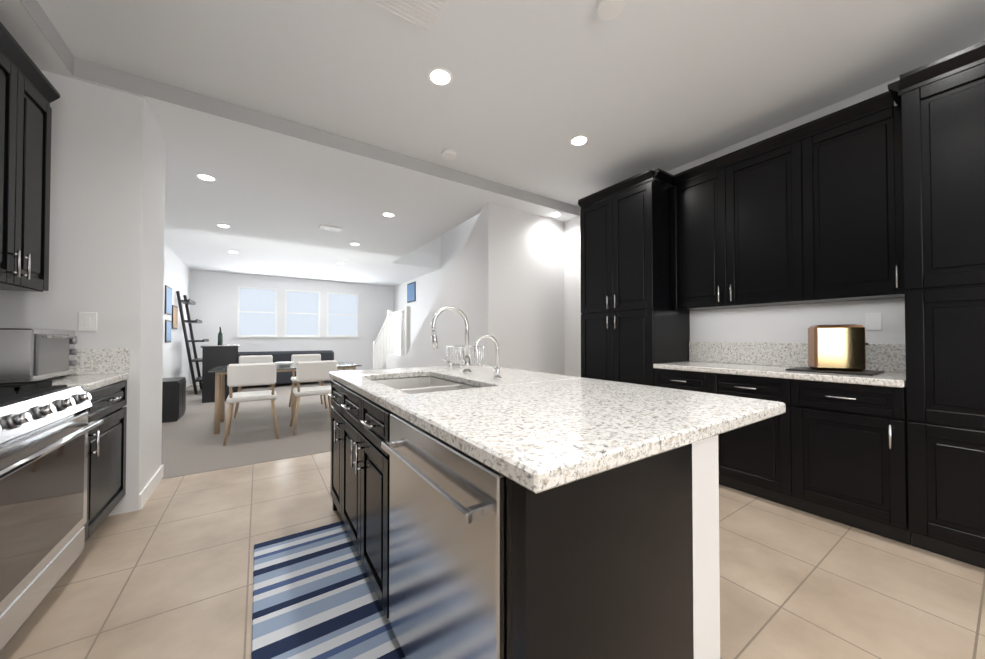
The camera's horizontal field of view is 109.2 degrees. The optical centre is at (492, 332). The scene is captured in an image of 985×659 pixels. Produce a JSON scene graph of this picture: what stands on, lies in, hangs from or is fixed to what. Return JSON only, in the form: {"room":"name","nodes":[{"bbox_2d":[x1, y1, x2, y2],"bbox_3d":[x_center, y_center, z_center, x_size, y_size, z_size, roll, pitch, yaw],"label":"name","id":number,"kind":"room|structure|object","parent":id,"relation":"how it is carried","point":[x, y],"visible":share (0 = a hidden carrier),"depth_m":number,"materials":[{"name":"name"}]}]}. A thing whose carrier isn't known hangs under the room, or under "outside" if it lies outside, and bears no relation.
{"room":"kitchen","nodes":[
{"label":"kitchen","id":0,"kind":"room"},
{"bbox_2d":[0,70,165,515],"bbox_3d":[-2.814,-0.200,2.407,0.709,2.749,0.650,1,-1,-34],"label":"wall block","id":1,"kind":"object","parent":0,"point":[107,218],"visible":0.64,"depth_m":2.26,"materials":[{"name":"white paint"}]},
{"bbox_2d":[0,26,55,291],"bbox_3d":[-2.482,-0.814,1.604,0.358,1.156,0.749,1,-1,-34],"label":"upper cabinet","id":2,"kind":"object","parent":1,"relation":"attached to","point":[29,93],"depth_m":1.79,"materials":[{"name":"black wood"}]},
{"bbox_2d":[78,312,96,330],"bbox_3d":[-2.536,-0.068,2.193,0.080,0.120,0.010,1,-1,-34],"label":"switch plate","id":3,"kind":"object","parent":1,"relation":"attached to","point":[87,321],"visible":1,"depth_m":2.19,"materials":[{"name":"white plastic"}]},
{"bbox_2d":[65,348,129,375],"bbox_3d":[-2.645,0.181,2.103,0.657,0.160,0.026,1,-1,-34],"label":"backsplash","id":4,"kind":"structure","parent":1,"relation":"attached to","point":[89,361],"depth_m":2.21,"materials":[{"name":"white stone"}]},
{"bbox_2d":[138,464,163,509],"bbox_3d":[-2.512,1.127,2.584,0.012,0.100,0.640,1,-1,-34],"label":"baseboard","id":5,"kind":"structure","parent":1,"relation":"attached to","point":[150,487],"depth_m":2.53,"materials":[{"name":"white wood"}]},
{"bbox_2d":[163,244,190,382],"bbox_3d":[-3.341,-0.200,2.446,0.120,2.750,14.240,1,-1,-34],"label":"wall","id":6,"kind":"structure","parent":0,"point":[177,270],"depth_m":6.92,"materials":[{"name":"white paint"}]},
{"bbox_2d":[164,285,172,315],"bbox_3d":[-5.805,-0.571,6.278,0.023,0.500,0.500,1,-1,-34],"label":"picture frame","id":7,"kind":"object","parent":6,"relation":"attached to","point":[170,309],"depth_m":6.22,"materials":[{"name":"black"}]},
{"bbox_2d":[165,320,172,342],"bbox_3d":[-5.813,-0.021,6.282,0.023,0.400,0.430,1,-1,-34],"label":"picture frame","id":8,"kind":"object","parent":6,"relation":"attached to","point":[168,324],"depth_m":6.24,"materials":[{"name":"black"}]},
{"bbox_2d":[172,305,177,328],"bbox_3d":[-6.124,-0.290,6.752,0.023,0.450,0.450,1,-1,-34],"label":"picture frame","id":9,"kind":"object","parent":6,"relation":"attached to","point":[175,309],"depth_m":6.75,"materials":[{"name":"black"}]},
{"bbox_2d":[161,381,332,478],"bbox_3d":[-3.218,1.283,6.757,5.130,0.104,7.170,1,-1,-34],"label":"floor carpet","id":10,"kind":"object","parent":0,"point":[192,442],"visible":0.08,"depth_m":4.11,"materials":[{"name":"grey carpet"}]},
{"bbox_2d":[162,377,185,422],"bbox_3d":[-4.616,0.934,4.886,0.442,0.550,0.600,1,-1,-34],"label":"base cabinet","id":11,"kind":"object","parent":10,"relation":"on","point":[173,399],"visible":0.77,"depth_m":4.74,"materials":[{"name":"black"}]},
{"bbox_2d":[176,291,208,393],"bbox_3d":[-6.142,0.219,7.364,0.672,2.058,0.852,1,-1,-34],"label":"ladder shelf","id":12,"kind":"object","parent":10,"relation":"on","point":[189,321],"visible":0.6,"depth_m":7.01,"materials":[{"name":"black"}]},
{"bbox_2d":[200,345,239,402],"bbox_3d":[-4.991,0.731,6.441,0.540,1.000,0.620,1,-1,-34],"label":"bar table","id":13,"kind":"object","parent":10,"relation":"on","point":[213,356],"visible":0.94,"depth_m":6.16,"materials":[{"name":"black wood"}]},
{"bbox_2d":[218,327,222,344],"bbox_3d":[-4.944,0.065,6.362,0.074,0.329,0.076,1,-1,-34],"label":"bottle","id":14,"kind":"object","parent":13,"relation":"on","point":[220,338],"visible":0.96,"depth_m":6.34,"materials":[{"name":"green glass"}]},
{"bbox_2d":[223,363,278,445],"bbox_3d":[-2.736,0.768,3.996,0.508,0.862,0.519,1,-1,-34],"label":"chair","id":15,"kind":"object","parent":10,"relation":"on","point":[249,374],"visible":0.98,"depth_m":3.81,"materials":[{"name":"beige wood"}]},
{"bbox_2d":[234,355,272,417],"bbox_3d":[-3.580,0.786,5.297,0.508,0.862,0.519,1,-1,-34],"label":"chair","id":16,"kind":"object","parent":10,"relation":"on","point":[256,359],"visible":0.27,"depth_m":5.44,"materials":[{"name":"white fabric"}]},
{"bbox_2d":[208,361,361,433],"bbox_3d":[-2.811,0.834,4.865,1.700,0.750,0.900,1,-1,-34],"label":"dining table","id":17,"kind":"object","parent":10,"relation":"on","point":[219,412],"visible":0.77,"depth_m":4.53,"materials":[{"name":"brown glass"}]},
{"bbox_2d":[275,362,292,365],"bbox_3d":[-2.869,0.433,4.832,0.216,0.049,0.216,-1,-1,44],"label":"bowl","id":18,"kind":"object","parent":17,"relation":"on","point":[283,363],"visible":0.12,"depth_m":4.72,"materials":[{"name":"white ceramic"}]},
{"bbox_2d":[238,350,333,386],"bbox_3d":[-5.014,0.850,8.528,2.000,0.820,0.900,1,-1,-34],"label":"sofa","id":19,"kind":"object","parent":10,"relation":"on","point":[285,377],"visible":0.15,"depth_m":8.13,"materials":[{"name":"grey fabric"}]},
{"bbox_2d":[289,354,326,411],"bbox_3d":[-2.997,0.791,5.686,0.508,0.862,0.519,1,-1,-34],"label":"chair","id":20,"kind":"object","parent":10,"relation":"on","point":[295,358],"visible":0.48,"depth_m":5.77,"materials":[{"name":"white fabric"}]},
{"bbox_2d":[290,360,336,435],"bbox_3d":[-2.231,0.774,4.392,0.508,0.862,0.519,1,-1,-34],"label":"chair","id":21,"kind":"object","parent":10,"relation":"on","point":[307,371],"visible":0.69,"depth_m":4.19,"materials":[{"name":"white fabric"}]},
{"bbox_2d":[189,270,393,380],"bbox_3d":[-5.173,-0.099,9.709,5.130,2.750,0.120,1,-1,-34],"label":"wall","id":22,"kind":"structure","parent":0,"point":[214,296],"depth_m":9.34,"materials":[{"name":"white paint"}]},
{"bbox_2d":[236,286,277,337],"bbox_3d":[-6.074,-0.518,9.066,0.890,1.290,0.120,1,-1,-34],"label":"window","id":23,"kind":"structure","parent":22,"relation":"in","point":[253,323],"depth_m":9.08,"materials":[{"name":"white glass"}]},
{"bbox_2d":[284,289,320,336],"bbox_3d":[-5.218,-0.510,9.637,0.890,1.290,0.120,1,-1,-34],"label":"window","id":24,"kind":"structure","parent":22,"relation":"in","point":[302,308],"depth_m":9.66,"materials":[{"name":"white glass"}]},
{"bbox_2d":[326,292,357,336],"bbox_3d":[-4.361,-0.502,10.209,0.890,1.290,0.120,1,-1,-34],"label":"window","id":25,"kind":"structure","parent":22,"relation":"in","point":[342,309],"depth_m":10.23,"materials":[{"name":"white glass"}]},
{"bbox_2d":[413,235,441,254],"bbox_3d":[-1.744,-2.584,7.944,1.140,1.530,0.120,1,-1,-34],"label":"wall","id":26,"kind":"structure","parent":0,"point":[434,246],"depth_m":8.11,"materials":[{"name":"white paint"}]},
{"bbox_2d":[386,206,483,368],"bbox_3d":[-1.144,-0.151,5.894,0.100,2.749,3.900,1,-1,-34],"label":"wall","id":27,"kind":"structure","parent":0,"point":[462,289],"depth_m":4.81,"materials":[{"name":"white paint"}]},
{"bbox_2d":[0,451,984,658],"bbox_3d":[0.733,1.203,0.834,5.130,0.100,7.070,1,-1,-34],"label":"floor","id":28,"kind":"structure","parent":0,"point":[165,571],"depth_m":1.62,"materials":[{"name":"beige tile"}]},
{"bbox_2d":[0,380,103,650],"bbox_3d":[-1.990,0.688,1.183,0.718,0.940,0.940,1,-1,-34],"label":"range","id":29,"kind":"object","parent":28,"relation":"on","point":[46,426],"visible":1,"depth_m":1.35,"materials":[{"name":"silver metal"}]},
{"bbox_2d":[79,376,128,542],"bbox_3d":[-2.472,0.732,1.828,0.648,0.870,0.662,1,-1,-34],"label":"base cabinet","id":30,"kind":"object","parent":28,"relation":"on","point":[106,468],"depth_m":1.98,"materials":[{"name":"black wood"}]},
{"bbox_2d":[39,372,128,387],"bbox_3d":[-2.468,0.277,1.837,0.657,0.040,0.662,1,-1,-34],"label":"countertop","id":31,"kind":"structure","parent":30,"relation":"on","point":[100,377],"depth_m":1.94,"materials":[{"name":"white stone"}]},
{"bbox_2d":[0,328,76,382],"bbox_3d":[-2.514,0.119,1.839,0.387,0.274,0.480,1,-1,-34],"label":"toaster oven","id":32,"kind":"object","parent":31,"relation":"on","point":[33,354],"visible":0.98,"depth_m":1.74,"materials":[{"name":"silver metal"}]},
{"bbox_2d":[251,521,405,658],"bbox_3d":[-0.689,1.155,1.425,0.480,0.012,1.490,1,-1,-34],"label":"striped rug","id":33,"kind":"object","parent":28,"relation":"on","point":[314,595],"visible":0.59,"depth_m":1.49,"materials":[{"name":"blue fabric"}]},
{"bbox_2d":[328,373,719,658],"bbox_3d":[-0.202,0.730,1.693,0.833,0.870,2.034,1,-1,-34],"label":"kitchen island","id":34,"kind":"object","parent":28,"relation":"on","point":[612,519],"depth_m":0.87,"materials":[{"name":"black wood"}]},
{"bbox_2d":[336,373,403,400],"bbox_3d":[-0.633,0.276,1.768,0.120,0.040,0.880,1,-1,-34],"label":"island countertop","id":35,"kind":"structure","parent":34,"relation":"on","point":[374,389],"depth_m":1.69,"materials":[{"name":"white stone"}]},
{"bbox_2d":[329,365,491,376],"bbox_3d":[-0.529,0.287,2.559,1.170,0.040,0.320,1,-1,-34],"label":"island countertop","id":36,"kind":"structure","parent":34,"relation":"on","point":[416,372],"depth_m":2.38,"materials":[{"name":"white stone"}]},
{"bbox_2d":[447,346,483,367],"bbox_3d":[-0.217,0.188,2.787,0.207,0.163,0.238,1,-1,-34],"label":"dish rack","id":37,"kind":"object","parent":36,"relation":"on","point":[460,365],"visible":0.85,"depth_m":2.74,"materials":[{"name":"silver metal"}]},
{"bbox_2d":[381,413,506,658],"bbox_3d":[0.046,0.724,1.134,0.638,0.866,0.700,1,-1,-34],"label":"dishwasher","id":38,"kind":"object","parent":34,"relation":"in","point":[448,552],"visible":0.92,"depth_m":0.89,"materials":[{"name":"silver metal"}]},
{"bbox_2d":[428,366,567,384],"bbox_3d":[0.049,0.282,2.223,0.580,0.040,0.880,1,-1,-34],"label":"island countertop","id":39,"kind":"structure","parent":34,"relation":"on","point":[478,376],"depth_m":2.13,"materials":[{"name":"white stone"}]},
{"bbox_2d":[443,359,452,369],"bbox_3d":[-0.311,0.225,2.453,0.078,0.080,0.032,1,-1,-34],"label":"soap dispenser","id":40,"kind":"object","parent":39,"relation":"on","point":[450,365],"visible":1,"depth_m":2.45,"materials":[{"name":"silver metal"}]},
{"bbox_2d":[431,306,471,372],"bbox_3d":[-0.271,0.047,2.254,0.283,0.431,0.102,1,-1,-34],"label":"faucet","id":41,"kind":"object","parent":39,"relation":"on","point":[466,361],"visible":1,"depth_m":2.27,"materials":[{"name":"silver metal"}]},
{"bbox_2d":[474,334,500,378],"bbox_3d":[-0.033,0.134,1.948,0.172,0.248,0.076,1,-1,-34],"label":"faucet","id":42,"kind":"object","parent":39,"relation":"on","point":[497,373],"visible":1,"depth_m":1.96,"materials":[{"name":"silver metal"}]},
{"bbox_2d":[380,377,785,496],"bbox_3d":[0.304,0.270,1.309,1.170,0.040,0.925,1,-1,-34],"label":"island countertop","id":43,"kind":"structure","parent":34,"relation":"on","point":[553,436],"depth_m":0.98,"materials":[{"name":"white stone"}]},
{"bbox_2d":[578,168,689,385],"bbox_3d":[1.431,-0.124,3.609,0.664,2.630,0.938,1,-1,-34],"label":"pantry cabinet","id":44,"kind":"object","parent":28,"relation":"on","point":[635,327],"visible":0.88,"depth_m":3.32,"materials":[{"name":"black wood"}]},
{"bbox_2d":[653,366,776,502],"bbox_3d":[1.961,0.746,2.834,0.628,0.870,1.013,1,-1,-34],"label":"base cabinet","id":45,"kind":"object","parent":28,"relation":"on","point":[747,455],"depth_m":2.52,"materials":[{"name":"black wood"}]},
{"bbox_2d":[777,374,910,544],"bbox_3d":[2.328,0.738,2.283,0.628,0.870,0.548,1,-1,-34],"label":"base cabinet","id":46,"kind":"object","parent":28,"relation":"on","point":[832,446],"depth_m":2.08,"materials":[{"name":"black wood"}]},
{"bbox_2d":[653,362,905,385],"bbox_3d":[2.077,0.288,2.659,0.637,0.040,1.442,1,-1,-34],"label":"countertop","id":47,"kind":"structure","parent":46,"relation":"on","point":[729,367],"depth_m":2.39,"materials":[{"name":"white stone"}]},
{"bbox_2d":[785,324,883,375],"bbox_3d":[2.306,0.106,2.374,0.340,0.316,0.420,1,-1,-34],"label":"toaster","id":48,"kind":"object","parent":47,"relation":"on","point":[838,349],"visible":1,"depth_m":2.30,"materials":[{"name":"gold"}]},
{"bbox_2d":[888,41,984,568],"bbox_3d":[2.696,-0.113,1.712,0.664,2.556,0.922,1,-1,-34],"label":"tall cabinet","id":49,"kind":"object","parent":28,"relation":"on","point":[941,102],"visible":1,"depth_m":1.78,"materials":[{"name":"black wood"}]},
{"bbox_2d":[0,0,984,285],"bbox_3d":[-1.256,-2.530,3.869,5.130,1.950,14.240,1,-1,-34],"label":"ceiling","id":50,"kind":"structure","parent":0,"point":[290,126],"depth_m":2.46,"materials":[{"name":"white paint"}]},
{"bbox_2d":[195,173,216,180],"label":"recessed light","id":51,"kind":"object","parent":50,"relation":"in","point":[206,177],"depth_m":3.51,"materials":[{"name":"white"}]},
{"bbox_2d":[216,224,230,227],"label":"recessed light","id":52,"kind":"object","parent":50,"relation":"in","point":[220,225],"depth_m":5.02,"materials":[{"name":"white plastic"}]},
{"bbox_2d":[319,225,342,231],"bbox_3d":[-2.378,-1.531,5.150,0.300,0.011,0.200,1,-1,-34],"label":"ceiling vent","id":53,"kind":"object","parent":50,"relation":"in","point":[324,227],"depth_m":5.13,"materials":[{"name":"white metal"}]},
{"bbox_2d":[382,212,394,216],"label":"recessed light","id":54,"kind":"object","parent":50,"relation":"in","point":[386,214],"depth_m":4.57,"materials":[{"name":"white"}]},
{"bbox_2d":[363,0,448,34],"bbox_3d":[-0.448,-1.696,1.770,0.400,0.016,0.270,1,-1,-34],"label":"ceiling vent","id":55,"kind":"object","parent":50,"relation":"in","point":[423,15],"depth_m":1.84,"materials":[{"name":"white metal"}]},
{"bbox_2d":[427,67,452,86],"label":"recessed light","id":56,"kind":"object","parent":50,"relation":"in","point":[439,76],"depth_m":2.32,"materials":[{"name":"white"}]},
{"bbox_2d":[441,149,455,159],"bbox_3d":[-0.409,-1.665,3.280,0.138,0.034,0.140,1,-1,-34],"label":"smoke detector","id":57,"kind":"object","parent":50,"relation":"attached to","point":[448,154],"depth_m":3.24,"materials":[{"name":"white plastic"}]},
{"bbox_2d":[549,212,561,216],"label":"recessed light","id":58,"kind":"object","parent":50,"relation":"in","point":[555,214],"depth_m":4.57,"materials":[{"name":"white"}]},
{"bbox_2d":[569,135,588,145],"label":"recessed light","id":59,"kind":"object","parent":50,"relation":"in","point":[579,140],"depth_m":3.06,"materials":[{"name":"white"}]},
{"bbox_2d":[596,0,624,19],"bbox_3d":[0.609,-1.686,1.807,0.138,0.034,0.140,1,-1,-34],"label":"smoke detector","id":60,"kind":"object","parent":50,"relation":"attached to","point":[609,9],"depth_m":1.80,"materials":[{"name":"white plastic"}]},
{"bbox_2d":[484,203,564,374],"bbox_3d":[0.448,-0.170,4.552,1.259,2.749,0.100,1,-1,-34],"label":"wall","id":61,"kind":"structure","parent":0,"point":[524,322],"depth_m":4.46,"materials":[{"name":"white paint"}]},
{"bbox_2d":[394,78,904,376],"bbox_3d":[0.828,-1.086,5.239,0.120,4.600,14.240,1,-1,-34],"label":"wall","id":62,"kind":"structure","parent":0,"point":[786,324],"depth_m":3.15,"materials":[{"name":"white paint"}]},
{"bbox_2d":[407,281,415,302],"bbox_3d":[-2.256,-1.113,9.734,0.023,0.540,0.600,1,-1,-34],"label":"picture frame","id":63,"kind":"object","parent":62,"relation":"attached to","point":[411,287],"depth_m":9.69,"materials":[{"name":"black"}]},
{"bbox_2d":[670,131,797,310],"bbox_3d":[2.075,-0.830,2.932,0.353,1.225,1.013,1,-1,-34],"label":"upper cabinet","id":64,"kind":"object","parent":62,"relation":"attached to","point":[730,216],"depth_m":2.82,"materials":[{"name":"black wood"}]},
{"bbox_2d":[689,342,905,373],"bbox_3d":[2.331,0.176,2.830,0.025,0.190,1.442,1,-1,-34],"label":"backsplash","id":65,"kind":"structure","parent":62,"relation":"attached to","point":[878,356],"depth_m":2.85,"materials":[{"name":"white stone"}]},
{"bbox_2d":[786,91,904,304],"bbox_3d":[2.442,-0.838,2.381,0.353,1.225,0.548,1,-1,-34],"label":"upper cabinet","id":66,"kind":"object","parent":62,"relation":"attached to","point":[810,212],"depth_m":2.27,"materials":[{"name":"black wood"}]},
{"bbox_2d":[866,313,881,329],"bbox_3d":[2.626,-0.075,2.412,0.006,0.120,0.075,1,-1,-34],"label":"electrical outlet","id":67,"kind":"object","parent":62,"relation":"attached to","point":[873,321],"visible":1,"depth_m":2.41,"materials":[{"name":"white plastic"}]},
{"bbox_3d":[-0.914,-0.106,6.683,1.140,2.680,4.919,1,-1,-34],"label":"stairs","id":68,"kind":"structure","parent":0,"visible":0},
{"bbox_2d":[373,306,409,369],"bbox_3d":[-2.201,0.385,7.471,0.100,1.720,2.290,1,-1,-34],"label":"stair railing","id":69,"kind":"object","parent":68,"relation":"attached to","point":[393,337],"visible":0.85,"depth_m":7.28,"materials":[{"name":"white wood"}]}
]}

